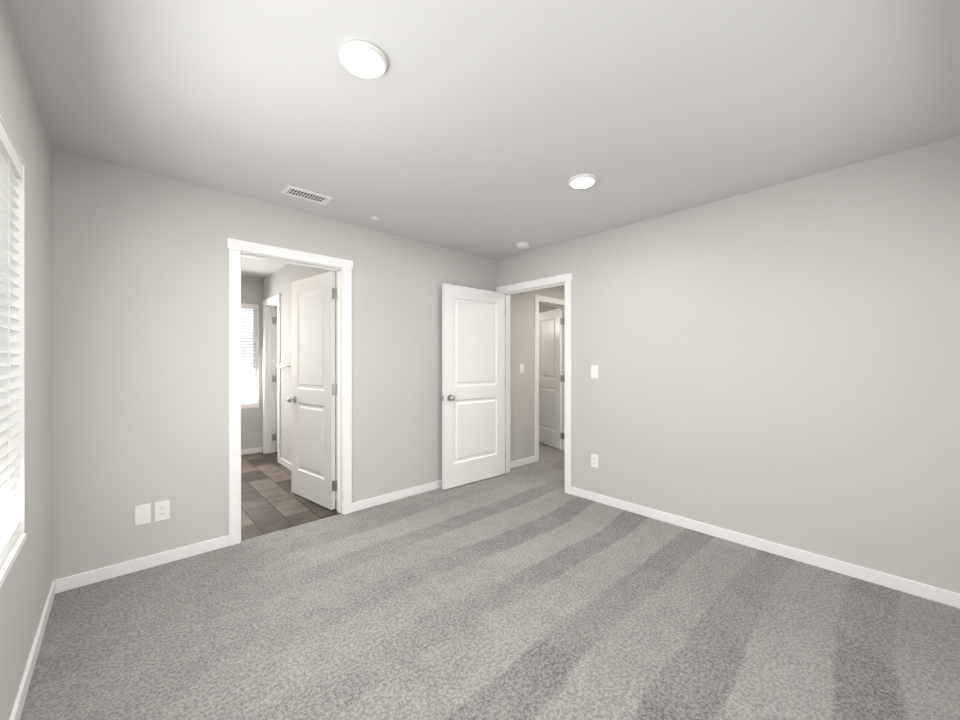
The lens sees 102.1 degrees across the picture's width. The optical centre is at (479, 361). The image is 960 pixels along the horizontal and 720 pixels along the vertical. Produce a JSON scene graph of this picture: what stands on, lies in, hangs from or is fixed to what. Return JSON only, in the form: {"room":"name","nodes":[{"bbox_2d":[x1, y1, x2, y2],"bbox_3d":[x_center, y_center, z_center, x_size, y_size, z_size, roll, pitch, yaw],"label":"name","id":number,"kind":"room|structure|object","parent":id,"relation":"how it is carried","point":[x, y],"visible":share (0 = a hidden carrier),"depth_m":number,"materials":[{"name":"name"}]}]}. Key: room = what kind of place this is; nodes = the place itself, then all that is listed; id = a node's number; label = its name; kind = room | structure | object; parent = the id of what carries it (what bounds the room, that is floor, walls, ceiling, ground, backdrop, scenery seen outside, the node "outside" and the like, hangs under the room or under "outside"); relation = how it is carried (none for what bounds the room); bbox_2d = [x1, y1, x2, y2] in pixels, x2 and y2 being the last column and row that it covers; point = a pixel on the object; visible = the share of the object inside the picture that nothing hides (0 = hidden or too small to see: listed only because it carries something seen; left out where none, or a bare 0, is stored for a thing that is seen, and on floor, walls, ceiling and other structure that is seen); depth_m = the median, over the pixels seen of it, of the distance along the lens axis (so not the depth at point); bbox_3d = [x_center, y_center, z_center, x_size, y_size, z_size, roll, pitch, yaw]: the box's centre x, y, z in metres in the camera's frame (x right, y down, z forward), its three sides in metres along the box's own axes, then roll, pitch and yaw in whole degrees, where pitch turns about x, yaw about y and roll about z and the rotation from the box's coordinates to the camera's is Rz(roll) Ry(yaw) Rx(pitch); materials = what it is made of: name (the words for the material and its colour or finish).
{"room":"empty bedroom","nodes":[
{"label":"empty bedroom","id":0,"kind":"room"},
{"bbox_2d":[0,0,51,719],"bbox_3d":[-2.108,0.050,1.761,0.150,2.440,6.990,0,0,-43],"label":"wall","id":1,"kind":"structure","parent":0,"point":[25,587],"depth_m":1.63,"materials":[{"name":"grey paint"}]},
{"bbox_2d":[0,115,26,587],"bbox_3d":[-1.188,-0.038,0.777,0.151,1.453,1.863,0,0,-43],"label":"window","id":2,"kind":"structure","parent":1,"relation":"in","point":[13,536],"depth_m":1.46,"materials":[{"name":"white plastic"}]},
{"bbox_2d":[9,578,60,719],"bbox_3d":[-1.044,1.233,0.737,0.016,0.074,3.800,0,0,-43],"label":"baseboard","id":3,"kind":"structure","parent":1,"relation":"attached to","point":[55,587],"depth_m":1.61,"materials":[{"name":"white paint"}]},
{"bbox_2d":[241,276,277,451],"bbox_3d":[-2.083,0.050,6.490,6.320,2.440,0.150,0,0,-43],"label":"wall","id":4,"kind":"structure","parent":0,"point":[251,418],"depth_m":5.41,"materials":[{"name":"grey paint"}]},
{"bbox_2d":[241,303,258,408],"bbox_3d":[-3.590,-0.081,5.085,1.208,1.438,0.151,0,0,-43],"label":"window","id":5,"kind":"structure","parent":4,"relation":"in","point":[249,355],"depth_m":5.44,"materials":[{"name":"white plastic"}]},
{"bbox_2d":[241,447,261,454],"bbox_3d":[-3.696,1.233,4.881,1.707,0.074,0.016,0,0,-43],"label":"baseboard","id":6,"kind":"structure","parent":4,"relation":"attached to","point":[259,449],"depth_m":5.37,"materials":[{"name":"white paint"}]},
{"bbox_2d":[241,452,340,540],"bbox_3d":[-2.359,1.300,4.237,3.150,0.060,3.080,0,0,-43],"label":"floor","id":7,"kind":"structure","parent":0,"point":[271,502],"depth_m":3.50,"materials":[{"name":"tile"}]},
{"bbox_2d":[263,264,335,479],"bbox_3d":[-2.059,0.050,4.480,0.120,2.440,2.830,0,0,-43],"label":"wall","id":8,"kind":"structure","parent":0,"point":[279,281],"depth_m":4.70,"materials":[{"name":"grey paint"}]},
{"bbox_2d":[262,294,280,462],"bbox_3d":[-2.719,0.208,5.191,0.162,2.123,0.786,0,0,-43],"label":"trim","id":9,"kind":"structure","parent":8,"relation":"attached to","point":[270,304],"depth_m":5.39,"materials":[{"name":"white paint"}]},
{"bbox_2d":[275,307,277,451],"bbox_3d":[-2.626,0.243,5.626,0.614,2.030,0.171,0,0,-38],"label":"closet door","id":10,"kind":"structure","parent":8,"relation":"in","point":[276,381],"depth_m":5.44,"materials":[{"name":"white paint"}]},
{"bbox_2d":[279,457,335,498],"bbox_3d":[-1.828,1.233,4.132,0.013,0.074,2.005,0,0,-43],"label":"baseboard","id":11,"kind":"structure","parent":8,"relation":"attached to","point":[285,463],"depth_m":4.68,"materials":[{"name":"white paint"}]},
{"bbox_2d":[52,148,564,580],"bbox_3d":[-0.067,0.050,4.317,6.320,2.440,0.120,0,0,-43],"label":"wall","id":12,"kind":"structure","parent":0,"point":[139,337],"depth_m":2.51,"materials":[{"name":"grey paint"}]},
{"bbox_2d":[56,535,228,591],"bbox_3d":[-2.026,1.233,2.409,0.793,0.074,0.013,0,0,-43],"label":"baseboard","id":13,"kind":"structure","parent":12,"relation":"attached to","point":[101,574],"depth_m":2.36,"materials":[{"name":"white paint"}]},
{"bbox_2d":[135,503,150,525],"bbox_3d":[-2.063,0.935,2.375,0.072,0.118,0.012,0,0,-43],"label":"blank wall plate","id":14,"kind":"object","parent":12,"relation":"attached to","point":[142,514],"visible":1,"depth_m":2.37,"materials":[{"name":"white plastic"}]},
{"bbox_2d":[155,500,169,521],"bbox_3d":[-1.996,0.935,2.439,0.072,0.118,0.009,0,0,-43],"label":"duplex electrical outlet","id":15,"kind":"object","parent":12,"relation":"attached to","point":[162,510],"visible":1,"depth_m":2.44,"materials":[{"name":"white plastic"}]},
{"bbox_2d":[226,238,352,545],"bbox_3d":[-1.456,0.208,3.027,0.908,2.123,0.162,0,0,-43],"label":"trim","id":16,"kind":"structure","parent":12,"relation":"attached to","point":[238,249],"depth_m":2.95,"materials":[{"name":"white paint"}]},
{"bbox_2d":[287,271,335,509],"bbox_3d":[-1.529,0.243,3.535,0.736,2.030,0.171,0,0,39],"label":"door","id":17,"kind":"structure","parent":12,"relation":"in","point":[311,399],"depth_m":3.49,"materials":[{"name":"white paint"}]},
{"bbox_2d":[352,480,441,511],"bbox_3d":[-0.448,1.233,3.873,1.748,0.074,0.013,0,0,-43],"label":"baseboard","id":18,"kind":"structure","parent":12,"relation":"attached to","point":[382,499],"depth_m":3.55,"materials":[{"name":"white paint"}]},
{"bbox_2d":[520,364,523,372],"bbox_3d":[0.517,0.080,4.768,0.072,0.118,0.012,0,0,-43],"label":"light switch","id":19,"kind":"object","parent":12,"relation":"attached to","point":[521,368],"visible":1,"depth_m":4.76,"materials":[{"name":"white plastic"}]},
{"bbox_2d":[510,456,534,468],"bbox_3d":[0.492,1.233,4.743,0.572,0.074,0.013,0,0,-43],"label":"baseboard","id":20,"kind":"structure","parent":12,"relation":"attached to","point":[521,462],"depth_m":4.75,"materials":[{"name":"white paint"}]},
{"bbox_2d":[534,295,564,461],"bbox_3d":[0.971,0.208,5.279,0.886,2.123,0.162,0,0,-43],"label":"trim","id":21,"kind":"structure","parent":12,"relation":"attached to","point":[548,301],"depth_m":4.97,"materials":[{"name":"white paint"}]},
{"bbox_2d":[539,308,562,449],"bbox_3d":[1.045,0.243,5.891,0.171,2.030,0.714,0,0,-20],"label":"door","id":22,"kind":"structure","parent":12,"relation":"in","point":[550,377],"depth_m":5.81,"materials":[{"name":"white paint"}]},
{"bbox_2d":[5,0,959,278],"bbox_3d":[0.198,-1.230,3.921,6.470,0.120,7.020,0,0,-43],"label":"ceiling","id":23,"kind":"structure","parent":0,"point":[487,128],"depth_m":1.73,"materials":[{"name":"white paint"}]},
{"bbox_2d":[281,185,331,204],"bbox_3d":[-1.212,-1.165,2.718,0.300,0.010,0.150,0,0,-43],"label":"ceiling vent","id":24,"kind":"object","parent":23,"relation":"in","point":[293,191],"visible":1,"depth_m":2.71,"materials":[{"name":"white plastic"}]},
{"bbox_2d":[339,40,386,78],"bbox_3d":[-0.448,-1.152,1.494,0.180,0.036,0.180,0,0,-43],"label":"recessed light","id":25,"kind":"object","parent":23,"relation":"in","point":[363,59],"visible":0.98,"depth_m":1.47,"materials":[{"name":"white plastic"}]},
{"bbox_2d":[516,242,529,248],"bbox_3d":[0.425,-1.150,3.845,0.132,0.040,0.132,0,0,-43],"label":"smoke detector","id":26,"kind":"object","parent":23,"relation":"attached to","point":[522,245],"visible":0.96,"depth_m":3.81,"materials":[{"name":"white plastic"}]},
{"bbox_2d":[568,173,596,188],"bbox_3d":[0.657,-1.152,2.492,0.180,0.036,0.180,0,0,-43],"label":"recessed light","id":27,"kind":"object","parent":23,"relation":"in","point":[583,180],"visible":1,"depth_m":2.46,"materials":[{"name":"white plastic"}]},
{"bbox_2d":[20,442,959,719],"bbox_3d":[0.198,1.300,3.921,6.470,0.060,7.020,0,0,-43],"label":"floor","id":28,"kind":"structure","parent":0,"point":[534,590],"depth_m":1.85,"materials":[{"name":"grey carpet"}]},
{"bbox_2d":[539,304,559,312],"bbox_3d":[1.964,0.050,6.685,0.120,2.440,5.070,0,0,-43],"label":"wall","id":29,"kind":"structure","parent":0,"point":[543,308],"depth_m":7.36,"materials":[{"name":"grey paint"}]},
{"bbox_2d":[496,135,959,593],"bbox_3d":[1.566,0.050,3.076,0.120,2.440,3.920,0,0,-43],"label":"wall","id":30,"kind":"structure","parent":0,"point":[779,363],"depth_m":2.51,"materials":[{"name":"grey paint"}]},
{"bbox_2d":[442,284,504,489],"bbox_3d":[-0.047,0.243,4.104,0.844,2.030,0.171,0,0,-41],"label":"hall door","id":31,"kind":"structure","parent":30,"relation":"in","point":[473,384],"depth_m":4.06,"materials":[{"name":"white paint"}]},
{"bbox_2d":[496,273,572,493],"bbox_3d":[0.587,0.208,4.132,0.162,2.123,1.016,0,0,-43],"label":"trim","id":32,"kind":"structure","parent":30,"relation":"attached to","point":[545,283],"depth_m":3.78,"materials":[{"name":"white paint"}]},
{"bbox_2d":[591,454,597,467],"bbox_3d":[1.046,0.903,3.542,0.009,0.118,0.072,0,0,-43],"label":"duplex electrical outlet","id":33,"kind":"object","parent":30,"relation":"attached to","point":[594,460],"visible":1,"depth_m":3.54,"materials":[{"name":"white plastic"}]},
{"bbox_2d":[591,365,597,377],"bbox_3d":[1.045,0.090,3.540,0.012,0.118,0.072,0,0,-43],"label":"light switch","id":34,"kind":"object","parent":30,"relation":"attached to","point":[594,371],"visible":1,"depth_m":3.54,"materials":[{"name":"white plastic"}]},
{"bbox_2d":[571,487,959,607],"bbox_3d":[1.810,1.233,2.712,0.016,0.074,2.755,0,0,-43],"label":"baseboard","id":35,"kind":"structure","parent":30,"relation":"attached to","point":[939,595],"depth_m":2.49,"materials":[{"name":"white paint"}]}
]}

